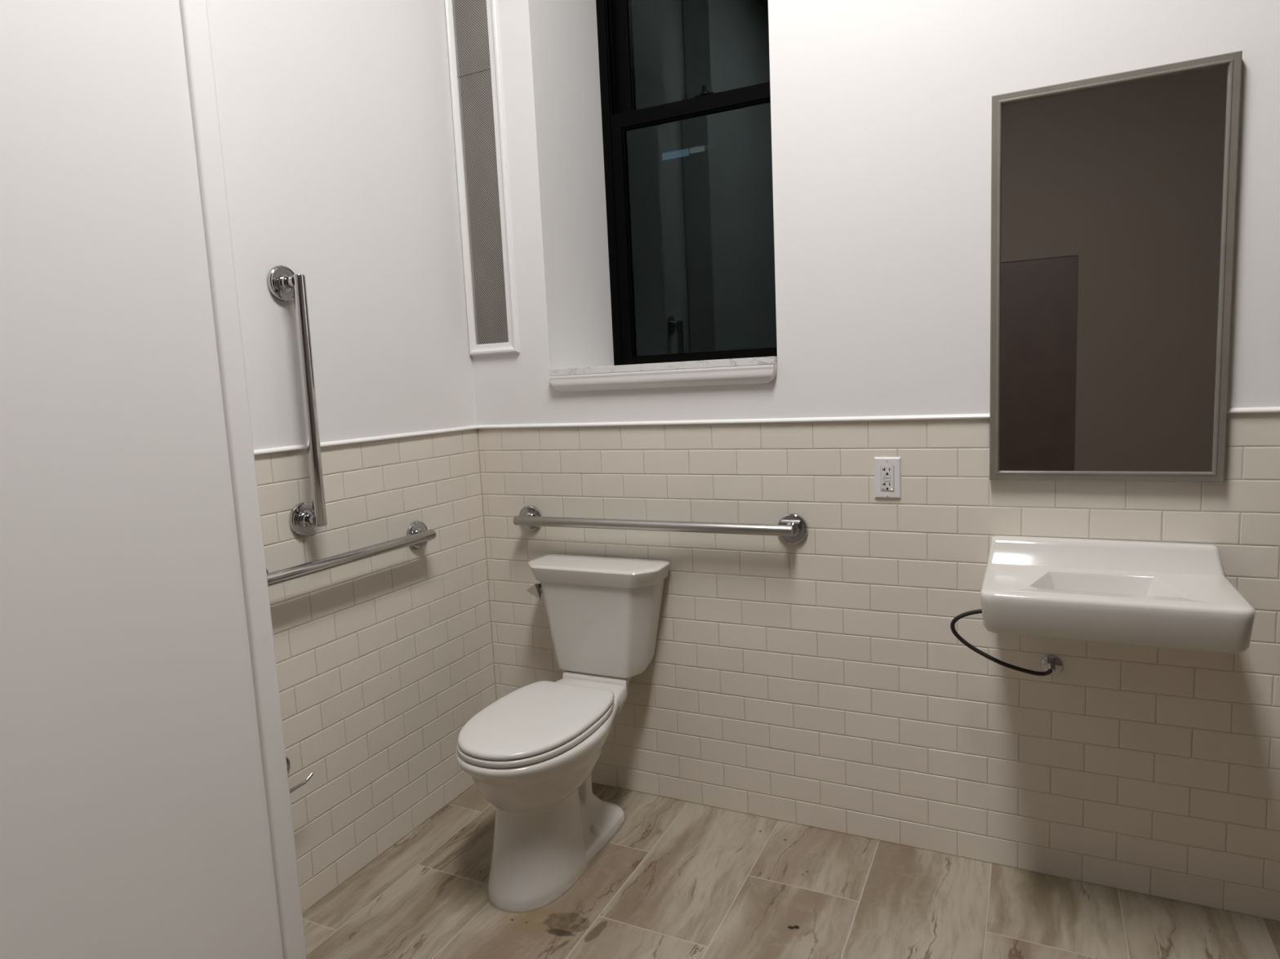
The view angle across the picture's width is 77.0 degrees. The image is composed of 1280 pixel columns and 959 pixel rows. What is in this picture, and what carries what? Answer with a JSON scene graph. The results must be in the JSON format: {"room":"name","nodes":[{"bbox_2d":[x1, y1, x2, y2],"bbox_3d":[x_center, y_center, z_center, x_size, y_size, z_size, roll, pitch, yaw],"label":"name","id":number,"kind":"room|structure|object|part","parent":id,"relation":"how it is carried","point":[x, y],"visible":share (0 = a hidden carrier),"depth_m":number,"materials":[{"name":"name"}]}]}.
{"room":"public restroom","nodes":[
{"label":"public restroom","id":0,"kind":"room"},
{"bbox_2d":[0,0,283,958],"bbox_3d":[-1.718,-0.447,0.232,0.142,3.700,3.337,1,8,26],"label":"door","id":1,"kind":"structure","parent":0,"point":[134,820],"depth_m":1.54,"materials":[{"name":"white paint"}]},
{"bbox_2d":[178,0,306,958],"bbox_3d":[-0.974,-0.665,1.739,0.153,3.699,0.058,1,8,26],"label":"trim","id":2,"kind":"structure","parent":1,"relation":"attached to","point":[193,13],"depth_m":1.78,"materials":[{"name":"white paint"}]},
{"bbox_2d":[206,0,496,914],"bbox_3d":[-1.627,-0.470,0.714,0.121,3.780,4.522,1,8,26],"label":"wall","id":3,"kind":"structure","parent":0,"point":[335,117],"depth_m":2.29,"materials":[{"name":"white paint"}]},
{"bbox_2d":[266,265,327,536],"bbox_3d":[-0.867,-0.197,2.065,0.070,0.696,0.096,1,8,26],"label":"grab bar","id":4,"kind":"object","parent":3,"relation":"attached to","point":[283,284],"visible":1,"depth_m":2.05,"materials":[{"name":"metal"}]},
{"bbox_3d":[-0.883,-0.499,2.033,0.041,0.043,0.043,1,8,26],"label":"post","id":5,"kind":"part","parent":4,"relation":"part of","materials":[{"name":"silver metal"}]},
{"bbox_3d":[-0.858,0.105,2.100,0.041,0.043,0.043,1,8,26],"label":"post","id":6,"kind":"part","parent":4,"relation":"part of","materials":[{"name":"silver metal"}]},
{"bbox_3d":[-0.847,-0.197,2.062,0.032,0.643,0.037,1,8,26],"label":"rail","id":7,"kind":"part","parent":4,"relation":"part of","materials":[{"name":"metal"}]},
{"bbox_2d":[285,757,313,793],"bbox_3d":[-0.893,0.745,2.028,0.076,0.068,0.107,1,8,26],"label":"paper holder","id":8,"kind":"object","parent":3,"relation":"attached to","point":[288,764],"visible":0.38,"depth_m":2.05,"materials":[{"name":"silver metal"}]},
{"bbox_3d":[-0.860,0.767,2.023,0.009,0.021,0.094,1,8,25],"label":"roll rod","id":9,"kind":"part","parent":8,"relation":"part of","materials":[{"name":"silver metal"}]},
{"bbox_2d":[266,520,435,586],"bbox_3d":[-0.794,0.211,2.224,0.070,0.092,0.681,1,8,26],"label":"grab bar","id":10,"kind":"object","parent":3,"relation":"attached to","point":[418,534],"visible":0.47,"depth_m":2.20,"materials":[{"name":"metal"}]},
{"bbox_3d":[-0.668,0.174,2.490,0.041,0.043,0.043,1,8,26],"label":"post","id":11,"kind":"part","parent":10,"relation":"part of","materials":[{"name":"silver metal"}]},
{"bbox_2d":[253,425,477,455],"bbox_3d":[-0.782,-0.114,2.311,0.011,0.013,1.030,1,8,26],"label":"trim","id":12,"kind":"structure","parent":3,"relation":"attached to","point":[277,450],"depth_m":2.29,"materials":[{"name":"white paint"}]},
{"bbox_2d":[302,782,1279,958],"bbox_3d":[0.022,1.376,0.242,3.340,0.080,4.440,1,8,26],"label":"floor","id":13,"kind":"structure","parent":0,"point":[678,879],"depth_m":2.08,"materials":[{"name":"tile"}]},
{"bbox_2d":[455,554,670,913],"bbox_3d":[-0.247,0.693,2.324,0.466,0.798,0.725,1,8,26],"label":"toilet","id":14,"kind":"object","parent":13,"relation":"on","point":[532,753],"visible":1,"depth_m":2.23,"materials":[{"name":"ceramic"}]},
{"bbox_3d":[-0.333,0.358,2.590,0.063,0.052,0.037,4,10,43],"label":"flush lever","id":15,"kind":"part","parent":14,"relation":"part of","materials":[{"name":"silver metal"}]},
{"bbox_3d":[-0.296,0.676,2.209,0.344,0.016,0.468,1,8,26],"label":"seat","id":16,"kind":"part","parent":14,"relation":"part of","materials":[{"name":"plastic"}]},
{"bbox_3d":[-0.293,0.655,2.214,0.336,0.018,0.482,1,8,26],"label":"lid","id":17,"kind":"part","parent":14,"relation":"part of","materials":[{"name":"plastic"}]},
{"bbox_3d":[-0.143,0.288,2.522,0.461,0.052,0.175,1,8,26],"label":"tank lid","id":18,"kind":"part","parent":14,"relation":"part of","materials":[{"name":"white ceramic"}]},
{"bbox_3d":[-0.131,0.459,2.551,0.424,0.299,0.150,1,8,26],"label":"tank","id":19,"kind":"part","parent":14,"relation":"part of","materials":[{"name":"white ceramic"}]},
{"bbox_2d":[787,925,799,928],"bbox_3d":[0.379,1.106,1.984,0.028,0.004,0.011,-3,7,0],"label":"dirt fleck","id":20,"kind":"object","parent":13,"relation":"on","point":[794,926],"visible":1,"depth_m":1.98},
{"bbox_2d":[471,0,1279,921],"bbox_3d":[1.025,-0.780,2.245,3.540,3.780,0.601,1,8,26],"label":"wall","id":21,"kind":"structure","parent":0,"point":[822,681],"depth_m":2.17,"materials":[{"name":"white paint"}]},
{"bbox_2d":[444,0,519,355],"bbox_3d":[-0.526,-1.229,2.594,0.196,1.630,0.018,1,8,26],"label":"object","id":22,"kind":"object","parent":21,"relation":"in","point":[473,26],"visible":1,"depth_m":2.62,"materials":[{"name":"white paint"}]},
{"bbox_3d":[-0.550,-1.659,2.547,0.139,0.704,0.001,1,8,26],"label":"perforated panel","id":23,"kind":"part","parent":22,"relation":"part of","materials":[{"name":"metal"}]},
{"bbox_3d":[-0.512,-0.883,2.644,0.139,0.866,0.004,1,8,26],"label":"perforated panel","id":24,"kind":"part","parent":22,"relation":"part of","materials":[{"name":"metal"}]},
{"bbox_2d":[513,505,808,544],"bbox_3d":[0.022,0.141,2.493,0.991,0.090,0.070,1,8,26],"label":"grab bar","id":25,"kind":"object","parent":21,"relation":"attached to","point":[792,528],"visible":1,"depth_m":2.42,"materials":[{"name":"metal"}]},
{"bbox_3d":[-0.382,0.135,2.694,0.043,0.043,0.041,1,8,26],"label":"post","id":26,"kind":"part","parent":25,"relation":"part of","materials":[{"name":"silver metal"}]},
{"bbox_3d":[0.008,0.141,2.478,0.945,0.034,0.032,1,8,26],"label":"rail","id":27,"kind":"part","parent":25,"relation":"part of","materials":[{"name":"metal"}]},
{"bbox_3d":[0.429,0.146,2.299,0.043,0.043,0.041,1,8,26],"label":"post","id":28,"kind":"part","parent":25,"relation":"part of","materials":[{"name":"silver metal"}]},
{"bbox_2d":[548,0,777,391],"bbox_3d":[0.120,-1.201,2.594,0.777,1.786,0.598,1,8,26],"label":"window","id":29,"kind":"structure","parent":21,"relation":"in","point":[685,89],"depth_m":2.82,"materials":[{"name":"black glass"}]},
{"bbox_3d":[0.222,-1.257,2.805,0.774,1.735,0.120,1,8,26],"label":"frame","id":30,"kind":"part","parent":29,"relation":"part of","materials":[{"name":"black metal"}]},
{"bbox_3d":[0.212,-1.680,2.751,0.682,0.822,0.036,1,8,26],"label":"sash","id":31,"kind":"part","parent":29,"relation":"part of","materials":[{"name":"black metal"}]},
{"bbox_3d":[0.143,-0.371,2.642,0.756,0.022,0.488,1,8,26],"label":"sill","id":32,"kind":"part","parent":29,"relation":"part of","materials":[{"name":"white stone"}]},
{"bbox_3d":[0.233,-0.865,2.814,0.698,0.900,0.036,1,8,26],"label":"sash","id":33,"kind":"part","parent":29,"relation":"part of","materials":[{"name":"black glass"}]},
{"bbox_3d":[0.214,-1.680,2.754,0.560,0.731,0.004,1,8,26],"label":"glass pane","id":34,"kind":"part","parent":29,"relation":"part of","materials":[{"name":"glass"}]},
{"bbox_3d":[0.235,-0.857,2.818,0.608,0.816,0.004,1,8,26],"label":"glass pane","id":35,"kind":"part","parent":29,"relation":"part of","materials":[{"name":"glass"}]},
{"bbox_2d":[476,406,1279,429],"bbox_3d":[0.920,-0.162,2.045,3.300,0.013,0.011,1,8,26],"label":"trim","id":36,"kind":"structure","parent":21,"relation":"attached to","point":[1244,410],"depth_m":2.29,"materials":[{"name":"white paint"}]},
{"bbox_2d":[874,457,901,498],"bbox_3d":[0.673,-0.004,2.188,0.070,0.114,0.009,1,8,26],"label":"wall outlet","id":37,"kind":"object","parent":21,"relation":"attached to","point":[887,470],"visible":1,"depth_m":2.18,"materials":[{"name":"white plastic"}]},
{"bbox_2d":[880,465,893,490],"bbox_3d":[0.673,-0.004,2.186,0.036,0.069,0.006,1,8,26],"label":"receptacle","id":38,"kind":"object","parent":37,"relation":"attached to","point":[886,471],"depth_m":2.18,"materials":[{"name":"plastic"}]},
{"bbox_2d":[989,50,1242,482],"bbox_3d":[1.099,-0.463,1.903,0.494,0.938,0.026,1,8,26],"label":"mirror","id":39,"kind":"object","parent":21,"relation":"attached to","point":[1113,196],"visible":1,"depth_m":1.89,"materials":[{"name":"clear glass"}]},
{"bbox_2d":[980,535,1255,653],"bbox_3d":[1.056,0.249,1.833,0.500,0.158,0.371,1,8,26],"label":"sink","id":40,"kind":"object","parent":21,"relation":"attached to","point":[1162,594],"visible":1,"depth_m":1.76,"materials":[{"name":"white ceramic"}]},
{"bbox_2d":[950,608,1062,675],"bbox_3d":[0.927,0.411,2.031,0.258,0.207,0.175,1,8,26],"label":"supply hose","id":41,"kind":"object","parent":40,"relation":"attached to","point":[1051,665],"visible":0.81,"depth_m":2.01,"materials":[{"name":"black rubber"}]}
]}

